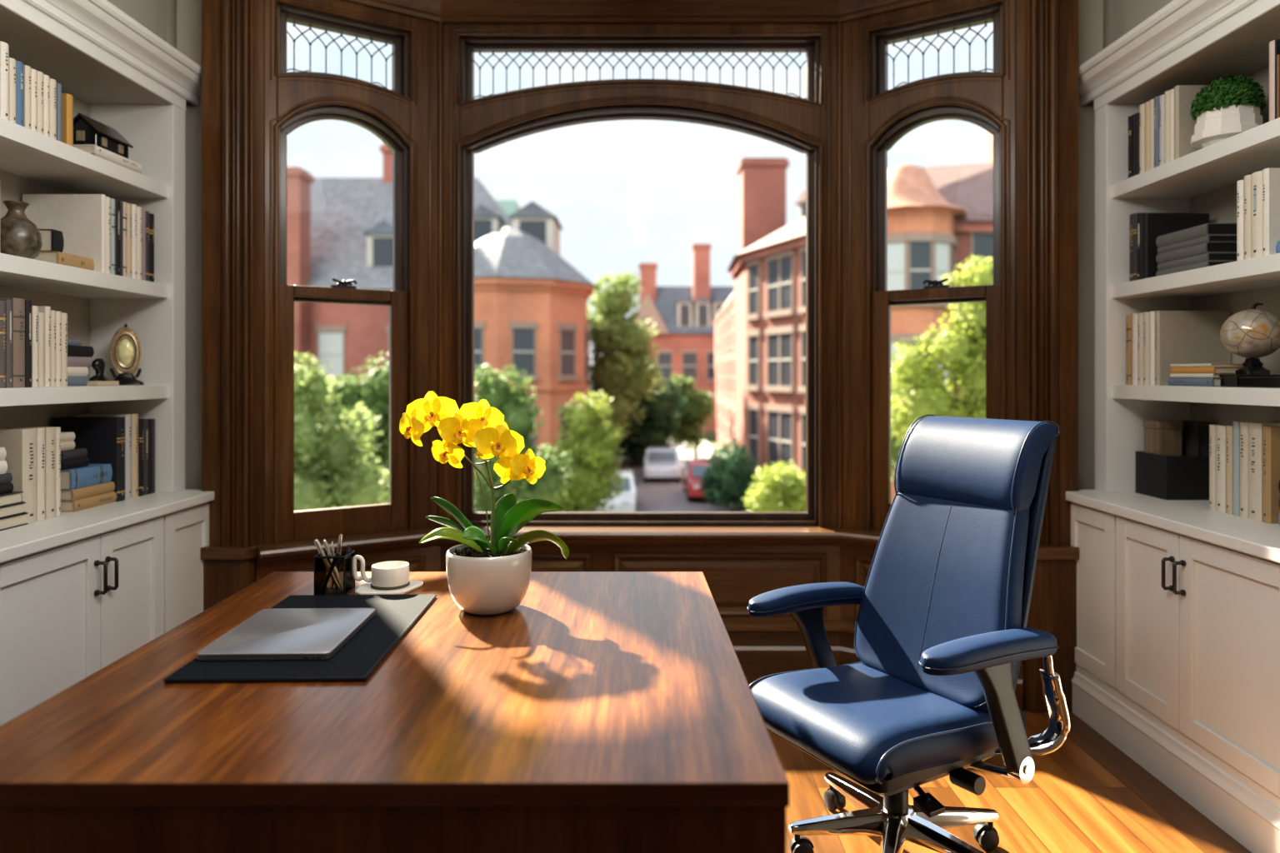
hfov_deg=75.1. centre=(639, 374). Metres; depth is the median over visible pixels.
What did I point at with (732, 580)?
wall panel
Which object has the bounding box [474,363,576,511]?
tree
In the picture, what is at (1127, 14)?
wall
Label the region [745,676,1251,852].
floor
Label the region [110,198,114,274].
book
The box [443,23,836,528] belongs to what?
window
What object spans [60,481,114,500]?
book
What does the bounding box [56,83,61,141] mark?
book
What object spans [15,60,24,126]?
book
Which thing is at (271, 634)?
laptop
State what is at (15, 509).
book
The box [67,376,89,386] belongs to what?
book
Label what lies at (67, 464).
book
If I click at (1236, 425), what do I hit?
book
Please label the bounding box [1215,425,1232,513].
book
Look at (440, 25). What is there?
trim
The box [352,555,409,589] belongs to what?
cup
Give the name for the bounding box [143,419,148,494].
book
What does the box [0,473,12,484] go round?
book
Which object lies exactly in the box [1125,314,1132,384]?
book
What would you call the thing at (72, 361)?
book
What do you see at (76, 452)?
book
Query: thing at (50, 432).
book
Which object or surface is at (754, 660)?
baseboard
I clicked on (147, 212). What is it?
book
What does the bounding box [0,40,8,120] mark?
book
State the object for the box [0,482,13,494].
book
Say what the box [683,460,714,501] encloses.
car
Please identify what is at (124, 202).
book
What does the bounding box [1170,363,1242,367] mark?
book
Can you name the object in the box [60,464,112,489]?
book
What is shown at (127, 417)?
book
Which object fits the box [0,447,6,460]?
book
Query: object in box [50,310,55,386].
book
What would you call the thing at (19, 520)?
book
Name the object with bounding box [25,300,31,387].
book
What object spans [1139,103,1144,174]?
book
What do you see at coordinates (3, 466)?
book
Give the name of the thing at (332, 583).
pencil
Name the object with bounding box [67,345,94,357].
book
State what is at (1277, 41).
book
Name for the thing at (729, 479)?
shrub
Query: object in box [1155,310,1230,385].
book
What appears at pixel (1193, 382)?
book
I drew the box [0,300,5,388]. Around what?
book
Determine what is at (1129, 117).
book
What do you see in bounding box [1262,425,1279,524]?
book
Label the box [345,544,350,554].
pen
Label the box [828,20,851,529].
trim
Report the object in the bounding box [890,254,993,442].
tree
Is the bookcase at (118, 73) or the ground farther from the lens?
the ground
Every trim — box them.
[200,0,263,611]
[291,555,424,571]
[428,20,451,529]
[531,553,590,571]
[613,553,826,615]
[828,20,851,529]
[855,555,873,619]
[1016,0,1079,713]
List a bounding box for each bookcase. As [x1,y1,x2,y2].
[0,0,201,492]
[1078,0,1279,492]
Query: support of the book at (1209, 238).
on the book at (1206, 247)
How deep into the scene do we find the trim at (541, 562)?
3.75 m
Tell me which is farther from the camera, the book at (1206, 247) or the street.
the street
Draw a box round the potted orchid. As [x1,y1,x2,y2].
[399,390,569,615]
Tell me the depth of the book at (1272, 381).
2.64 m
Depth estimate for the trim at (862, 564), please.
3.70 m
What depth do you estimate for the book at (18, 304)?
2.59 m
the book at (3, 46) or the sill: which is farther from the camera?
the sill
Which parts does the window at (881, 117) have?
sash, sash, transom sash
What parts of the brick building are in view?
pane, pane, pane, pane, cornice, pane, pane, pane, pane, pane, pane, pane, pane, pane, pane, pane, pane, dormer pane, pane, pane, pane, cornice, pane, pane, pane, pane, pane, pane, pane, pane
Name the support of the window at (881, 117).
in the wall at (840, 559)
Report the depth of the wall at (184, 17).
3.50 m
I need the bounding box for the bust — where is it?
[86,358,119,385]
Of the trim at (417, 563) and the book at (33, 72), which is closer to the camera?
the book at (33, 72)
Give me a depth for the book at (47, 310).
2.72 m
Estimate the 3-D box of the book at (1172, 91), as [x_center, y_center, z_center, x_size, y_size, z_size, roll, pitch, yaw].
[1.997,-0.891,2.986,0.194,0.261,0.024,0,0,0]
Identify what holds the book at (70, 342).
on the book at (72, 351)
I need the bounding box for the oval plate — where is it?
[109,324,144,384]
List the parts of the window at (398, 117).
sash, transom sash, sash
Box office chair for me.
[746,415,1069,852]
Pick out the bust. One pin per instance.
(98, 365)
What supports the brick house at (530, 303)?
on the ground
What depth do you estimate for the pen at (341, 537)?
2.30 m
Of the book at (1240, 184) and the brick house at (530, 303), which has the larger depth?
the brick house at (530, 303)
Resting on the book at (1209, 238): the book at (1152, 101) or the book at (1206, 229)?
the book at (1206, 229)
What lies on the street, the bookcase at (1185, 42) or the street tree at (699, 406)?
the street tree at (699, 406)
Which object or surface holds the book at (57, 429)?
on the countertop at (70, 527)
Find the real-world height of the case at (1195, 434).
0.285 m
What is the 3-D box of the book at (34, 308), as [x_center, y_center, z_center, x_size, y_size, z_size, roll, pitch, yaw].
[-2.026,-0.090,2.668,0.193,0.260,0.025,0,0,0]
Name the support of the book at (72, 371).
on the book at (72, 381)
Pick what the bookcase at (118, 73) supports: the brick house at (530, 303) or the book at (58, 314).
the book at (58, 314)
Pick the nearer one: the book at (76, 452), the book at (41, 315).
the book at (41, 315)
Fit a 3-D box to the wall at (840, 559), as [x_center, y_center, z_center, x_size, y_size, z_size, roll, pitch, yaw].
[0.000,-0.250,3.634,3.254,3.200,0.573,0,0,0]
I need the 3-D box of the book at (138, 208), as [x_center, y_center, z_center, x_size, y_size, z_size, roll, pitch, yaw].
[-1.992,-0.499,3.174,0.185,0.278,0.032,0,0,0]
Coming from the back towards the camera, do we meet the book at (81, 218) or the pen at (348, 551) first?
the book at (81, 218)
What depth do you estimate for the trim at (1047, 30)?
3.36 m
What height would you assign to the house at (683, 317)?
16.900 m
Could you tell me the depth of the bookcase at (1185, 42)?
3.11 m
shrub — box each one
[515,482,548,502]
[698,437,759,511]
[741,460,805,511]
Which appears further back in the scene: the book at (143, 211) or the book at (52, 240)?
the book at (143, 211)
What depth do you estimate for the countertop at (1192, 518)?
2.73 m
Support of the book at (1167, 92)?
on the bookcase at (1185, 42)
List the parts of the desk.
panel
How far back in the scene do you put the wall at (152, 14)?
3.43 m
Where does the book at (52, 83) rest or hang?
on the bookcase at (118, 73)
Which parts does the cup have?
handle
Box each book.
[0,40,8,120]
[0,297,24,387]
[0,299,12,388]
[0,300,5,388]
[0,427,44,520]
[0,428,36,523]
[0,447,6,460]
[0,460,7,474]
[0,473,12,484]
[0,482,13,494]
[0,491,23,507]
[0,502,25,519]
[0,512,28,530]
[8,57,15,123]
[8,426,55,519]
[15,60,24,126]
[22,194,105,273]
[24,65,30,129]
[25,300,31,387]
[30,68,37,132]
[31,305,38,387]
[34,251,94,270]
[37,70,43,134]
[37,305,50,387]
[38,229,64,252]
[38,312,44,387]
[43,74,49,136]
[49,78,56,139]
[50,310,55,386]
[52,416,124,501]
[55,311,61,386]
[55,427,60,516]
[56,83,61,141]
[60,432,75,442]
[60,440,74,450]
[60,448,87,459]
[60,456,89,470]
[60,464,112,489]
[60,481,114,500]
[60,491,116,511]
[61,93,73,146]
[61,313,67,386]
[67,339,81,345]
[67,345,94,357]
[67,356,92,366]
[67,366,88,376]
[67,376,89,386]
[73,144,141,171]
[75,415,131,499]
[80,414,138,498]
[90,153,142,174]
[105,196,110,274]
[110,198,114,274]
[115,200,119,275]
[120,201,123,276]
[120,201,126,276]
[126,203,131,278]
[131,204,136,279]
[136,206,141,279]
[138,419,143,496]
[141,208,145,280]
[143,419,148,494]
[145,210,149,281]
[148,419,151,494]
[149,213,154,282]
[151,419,154,493]
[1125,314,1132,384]
[1128,115,1131,178]
[1129,212,1184,281]
[1131,114,1134,176]
[1132,314,1137,384]
[1135,112,1139,175]
[1137,213,1144,279]
[1137,312,1143,384]
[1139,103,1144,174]
[1143,213,1209,279]
[1143,311,1149,385]
[1145,100,1149,171]
[1150,99,1154,169]
[1150,311,1154,385]
[1154,95,1159,167]
[1155,223,1236,247]
[1155,242,1236,263]
[1155,260,1235,276]
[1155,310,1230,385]
[1157,235,1236,254]
[1157,252,1236,270]
[1159,94,1164,165]
[1165,90,1169,163]
[1167,377,1220,386]
[1169,89,1174,161]
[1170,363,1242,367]
[1170,366,1242,373]
[1170,374,1220,377]
[1174,85,1209,159]
[1209,425,1215,510]
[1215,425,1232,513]
[1219,374,1279,388]
[1226,425,1232,514]
[1232,421,1239,516]
[1236,180,1244,260]
[1240,421,1279,518]
[1244,174,1251,259]
[1248,422,1279,521]
[1251,170,1262,258]
[1262,168,1279,255]
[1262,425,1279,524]
[1269,40,1274,121]
[1275,39,1279,119]
[1275,240,1279,253]
[1276,54,1279,118]
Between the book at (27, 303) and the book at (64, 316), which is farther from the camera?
the book at (64, 316)
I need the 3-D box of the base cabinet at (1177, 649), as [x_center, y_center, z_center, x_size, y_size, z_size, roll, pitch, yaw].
[1.950,0.929,2.800,0.500,0.842,1.199,0,0,0]
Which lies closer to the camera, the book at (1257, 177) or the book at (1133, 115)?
the book at (1257, 177)
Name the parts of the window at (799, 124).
transom sash, pane, rail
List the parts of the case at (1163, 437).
lid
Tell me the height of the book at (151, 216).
0.268 m
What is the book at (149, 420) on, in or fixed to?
on the countertop at (70, 527)
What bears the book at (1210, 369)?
on the book at (1171, 375)
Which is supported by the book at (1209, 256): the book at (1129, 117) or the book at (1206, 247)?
the book at (1206, 247)
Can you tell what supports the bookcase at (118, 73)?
on the countertop at (70, 527)
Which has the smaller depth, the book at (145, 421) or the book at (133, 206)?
the book at (133, 206)
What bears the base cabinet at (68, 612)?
on the floor
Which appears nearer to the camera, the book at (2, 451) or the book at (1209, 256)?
the book at (2, 451)
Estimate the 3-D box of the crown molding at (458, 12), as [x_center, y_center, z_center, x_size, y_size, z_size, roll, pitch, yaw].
[0.000,-1.718,3.495,3.091,0.265,0.549,0,0,0]
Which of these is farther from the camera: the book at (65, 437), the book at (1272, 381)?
the book at (65, 437)
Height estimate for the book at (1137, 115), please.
0.242 m
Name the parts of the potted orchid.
flower, flower, flower, flower, flower, stem, stem, stem, pot, flower, stem, flower, flower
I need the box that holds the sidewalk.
[691,440,751,511]
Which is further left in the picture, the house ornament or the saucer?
the house ornament
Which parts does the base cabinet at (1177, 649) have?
recessed panel, panel, recessed panel, door, handle, handle, door, recessed panel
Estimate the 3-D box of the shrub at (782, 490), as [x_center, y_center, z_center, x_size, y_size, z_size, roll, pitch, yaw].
[3.289,3.500,19.065,2.159,3.105,1.427,0,0,-22]
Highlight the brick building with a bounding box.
[712,130,993,503]
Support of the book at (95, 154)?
on the bookcase at (118, 73)
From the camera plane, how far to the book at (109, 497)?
2.93 m
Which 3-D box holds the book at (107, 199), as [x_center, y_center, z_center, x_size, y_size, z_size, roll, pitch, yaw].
[-2.004,-0.498,2.985,0.208,0.276,0.027,0,0,0]
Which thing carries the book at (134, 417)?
on the countertop at (70, 527)
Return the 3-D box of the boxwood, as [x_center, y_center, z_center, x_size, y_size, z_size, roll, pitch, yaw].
[1.994,-0.888,2.829,0.215,0.255,0.218,0,0,0]
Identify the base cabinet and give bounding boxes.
[0,502,209,726]
[1070,502,1279,852]
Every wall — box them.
[106,0,167,42]
[167,0,201,489]
[255,545,1024,710]
[1078,0,1112,489]
[1112,0,1173,42]
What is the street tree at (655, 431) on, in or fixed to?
on the street
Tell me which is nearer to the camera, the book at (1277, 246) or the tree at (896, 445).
the book at (1277, 246)
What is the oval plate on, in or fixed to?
on the bookcase at (118, 73)
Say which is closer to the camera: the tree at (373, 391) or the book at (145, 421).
the book at (145, 421)
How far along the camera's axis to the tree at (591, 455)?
23.46 m
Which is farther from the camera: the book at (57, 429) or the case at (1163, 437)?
the case at (1163, 437)
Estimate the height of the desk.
0.750 m
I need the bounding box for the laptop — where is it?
[196,608,374,660]
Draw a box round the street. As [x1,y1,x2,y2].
[605,436,737,511]
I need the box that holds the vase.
[0,200,42,259]
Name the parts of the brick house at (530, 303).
pane, dormer pane, pane, dormer pane, pane, pane, dormer pane, pane, pane, pane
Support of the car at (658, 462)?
on the street
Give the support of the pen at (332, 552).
in the pen holder
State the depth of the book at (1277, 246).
2.52 m
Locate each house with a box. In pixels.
[286,144,595,498]
[631,244,734,431]
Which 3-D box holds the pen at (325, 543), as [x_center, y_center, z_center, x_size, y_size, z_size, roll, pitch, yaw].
[-0.847,0.523,2.297,0.058,0.140,0.012,0,0,4]
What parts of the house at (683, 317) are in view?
pane, dormer pane, pane, dormer pane, pane, dormer pane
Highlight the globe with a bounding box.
[1219,302,1279,374]
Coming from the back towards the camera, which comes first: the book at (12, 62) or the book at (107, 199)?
the book at (107, 199)
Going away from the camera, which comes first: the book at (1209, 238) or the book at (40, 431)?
the book at (40, 431)
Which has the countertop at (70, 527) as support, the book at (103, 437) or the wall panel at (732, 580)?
the book at (103, 437)
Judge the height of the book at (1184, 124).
0.264 m
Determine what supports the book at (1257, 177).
on the bookcase at (1185, 42)
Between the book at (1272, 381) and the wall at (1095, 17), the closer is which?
the book at (1272, 381)
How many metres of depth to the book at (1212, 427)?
2.89 m
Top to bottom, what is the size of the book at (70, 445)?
0.030 m
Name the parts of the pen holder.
glass pane, glass pane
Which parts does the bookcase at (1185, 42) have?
panel, crown moulding, panel, shelf, shelf, shelf, panel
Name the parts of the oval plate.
glass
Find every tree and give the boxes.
[294,351,389,510]
[316,351,389,499]
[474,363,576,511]
[535,390,625,511]
[586,271,664,469]
[600,358,687,466]
[661,373,715,459]
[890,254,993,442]
[890,372,925,490]
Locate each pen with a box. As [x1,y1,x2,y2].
[314,539,339,591]
[320,552,339,593]
[322,539,343,589]
[330,541,337,589]
[335,534,343,587]
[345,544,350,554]
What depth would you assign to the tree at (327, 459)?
13.85 m
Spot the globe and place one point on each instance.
(1252, 334)
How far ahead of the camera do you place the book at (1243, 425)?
2.74 m
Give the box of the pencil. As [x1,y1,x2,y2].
[331,543,338,589]
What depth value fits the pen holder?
2.28 m
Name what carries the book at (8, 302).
on the bookcase at (118, 73)
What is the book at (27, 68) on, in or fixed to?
on the bookcase at (118, 73)
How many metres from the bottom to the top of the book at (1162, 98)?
0.260 m
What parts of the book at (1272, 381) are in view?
lid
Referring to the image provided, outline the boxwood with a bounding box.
[1190,74,1267,149]
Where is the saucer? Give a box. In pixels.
[355,580,423,594]
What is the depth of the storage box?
3.13 m
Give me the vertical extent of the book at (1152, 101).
0.264 m
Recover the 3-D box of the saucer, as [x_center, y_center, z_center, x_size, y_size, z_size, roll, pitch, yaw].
[-0.696,0.594,2.312,0.170,0.012,0.134,0,0,-4]
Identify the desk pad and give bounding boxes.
[163,595,436,684]
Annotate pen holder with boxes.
[314,550,354,594]
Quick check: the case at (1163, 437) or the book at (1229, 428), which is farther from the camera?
the case at (1163, 437)
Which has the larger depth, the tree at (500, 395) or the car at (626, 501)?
the car at (626, 501)
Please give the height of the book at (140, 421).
0.299 m
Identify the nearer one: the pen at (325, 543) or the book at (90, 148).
the pen at (325, 543)
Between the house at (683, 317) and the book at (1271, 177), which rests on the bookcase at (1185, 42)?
the book at (1271, 177)
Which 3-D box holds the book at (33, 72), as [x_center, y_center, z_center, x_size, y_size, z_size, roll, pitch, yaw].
[-1.999,-0.860,2.621,0.199,0.199,0.024,0,0,0]
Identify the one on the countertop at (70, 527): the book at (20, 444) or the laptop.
the book at (20, 444)
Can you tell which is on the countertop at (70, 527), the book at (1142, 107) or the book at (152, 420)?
the book at (152, 420)
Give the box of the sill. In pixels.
[255,525,882,566]
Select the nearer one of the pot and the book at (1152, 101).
the pot
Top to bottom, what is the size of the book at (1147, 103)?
0.264 m
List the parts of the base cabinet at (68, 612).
recessed panel, door, handle, handle, door, recessed panel, panel, recessed panel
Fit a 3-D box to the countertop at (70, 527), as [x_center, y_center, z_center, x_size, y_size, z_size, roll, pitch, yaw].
[-1.958,0.488,2.360,0.483,0.037,2.120,0,0,0]
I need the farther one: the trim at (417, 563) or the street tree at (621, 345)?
the street tree at (621, 345)
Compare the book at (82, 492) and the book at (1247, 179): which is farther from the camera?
the book at (82, 492)
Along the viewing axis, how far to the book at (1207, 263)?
2.92 m
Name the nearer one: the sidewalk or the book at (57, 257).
the book at (57, 257)
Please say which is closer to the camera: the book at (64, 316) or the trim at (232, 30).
the book at (64, 316)
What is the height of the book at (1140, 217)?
0.258 m
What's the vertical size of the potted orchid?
0.556 m
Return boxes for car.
[590,470,636,511]
[643,447,681,481]
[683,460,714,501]
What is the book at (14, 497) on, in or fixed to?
on the book at (15, 509)
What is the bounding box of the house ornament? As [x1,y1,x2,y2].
[73,112,133,159]
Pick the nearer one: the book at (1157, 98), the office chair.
the office chair
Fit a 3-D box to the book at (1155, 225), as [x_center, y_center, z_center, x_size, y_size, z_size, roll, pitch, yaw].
[2.035,-0.486,3.167,0.240,0.251,0.028,0,0,0]
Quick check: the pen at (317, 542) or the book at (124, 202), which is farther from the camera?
the book at (124, 202)
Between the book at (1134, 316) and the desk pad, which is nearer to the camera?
the desk pad
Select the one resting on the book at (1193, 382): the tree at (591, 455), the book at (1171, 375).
the book at (1171, 375)
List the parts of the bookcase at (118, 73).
panel, shelf, shelf, shelf, panel, crown moulding, panel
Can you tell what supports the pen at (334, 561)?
in the pen holder
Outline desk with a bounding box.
[0,571,789,852]
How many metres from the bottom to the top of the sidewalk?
0.300 m
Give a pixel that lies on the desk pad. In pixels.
(395, 615)
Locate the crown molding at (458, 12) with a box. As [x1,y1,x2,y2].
[341,0,938,24]
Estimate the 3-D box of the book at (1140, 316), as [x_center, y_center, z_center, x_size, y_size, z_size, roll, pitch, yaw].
[2.023,-0.099,3.216,0.198,0.278,0.034,0,0,0]
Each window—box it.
[263,0,437,544]
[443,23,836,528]
[842,0,1016,530]
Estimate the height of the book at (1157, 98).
0.264 m
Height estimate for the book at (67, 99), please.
0.176 m
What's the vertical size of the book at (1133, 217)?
0.266 m
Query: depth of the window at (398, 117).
3.59 m
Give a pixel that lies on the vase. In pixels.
(19, 237)
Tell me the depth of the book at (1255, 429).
2.69 m
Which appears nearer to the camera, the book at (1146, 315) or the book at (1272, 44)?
the book at (1272, 44)
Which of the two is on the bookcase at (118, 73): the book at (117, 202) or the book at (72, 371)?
the book at (117, 202)
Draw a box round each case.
[1143,420,1182,455]
[1180,420,1211,455]
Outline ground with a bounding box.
[330,431,722,503]
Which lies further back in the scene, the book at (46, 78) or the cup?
the book at (46, 78)
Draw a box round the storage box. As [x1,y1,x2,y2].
[1135,451,1209,499]
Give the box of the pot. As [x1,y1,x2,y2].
[1190,104,1262,149]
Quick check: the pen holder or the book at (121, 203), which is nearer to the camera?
the pen holder
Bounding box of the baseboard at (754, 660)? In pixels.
[722,620,1024,712]
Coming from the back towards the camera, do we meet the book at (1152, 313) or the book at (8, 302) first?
the book at (1152, 313)
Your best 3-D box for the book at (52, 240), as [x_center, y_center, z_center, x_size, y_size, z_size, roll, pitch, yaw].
[-2.010,-0.449,2.804,0.110,0.075,0.049,0,0,0]
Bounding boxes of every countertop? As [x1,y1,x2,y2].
[0,490,214,563]
[1065,490,1279,563]
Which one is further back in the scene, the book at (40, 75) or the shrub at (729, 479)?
the shrub at (729, 479)
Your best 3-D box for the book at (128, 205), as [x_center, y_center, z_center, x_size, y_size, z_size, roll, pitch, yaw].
[-1.998,-0.499,3.110,0.196,0.278,0.029,0,0,0]
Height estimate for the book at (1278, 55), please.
0.194 m
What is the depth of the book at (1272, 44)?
2.51 m

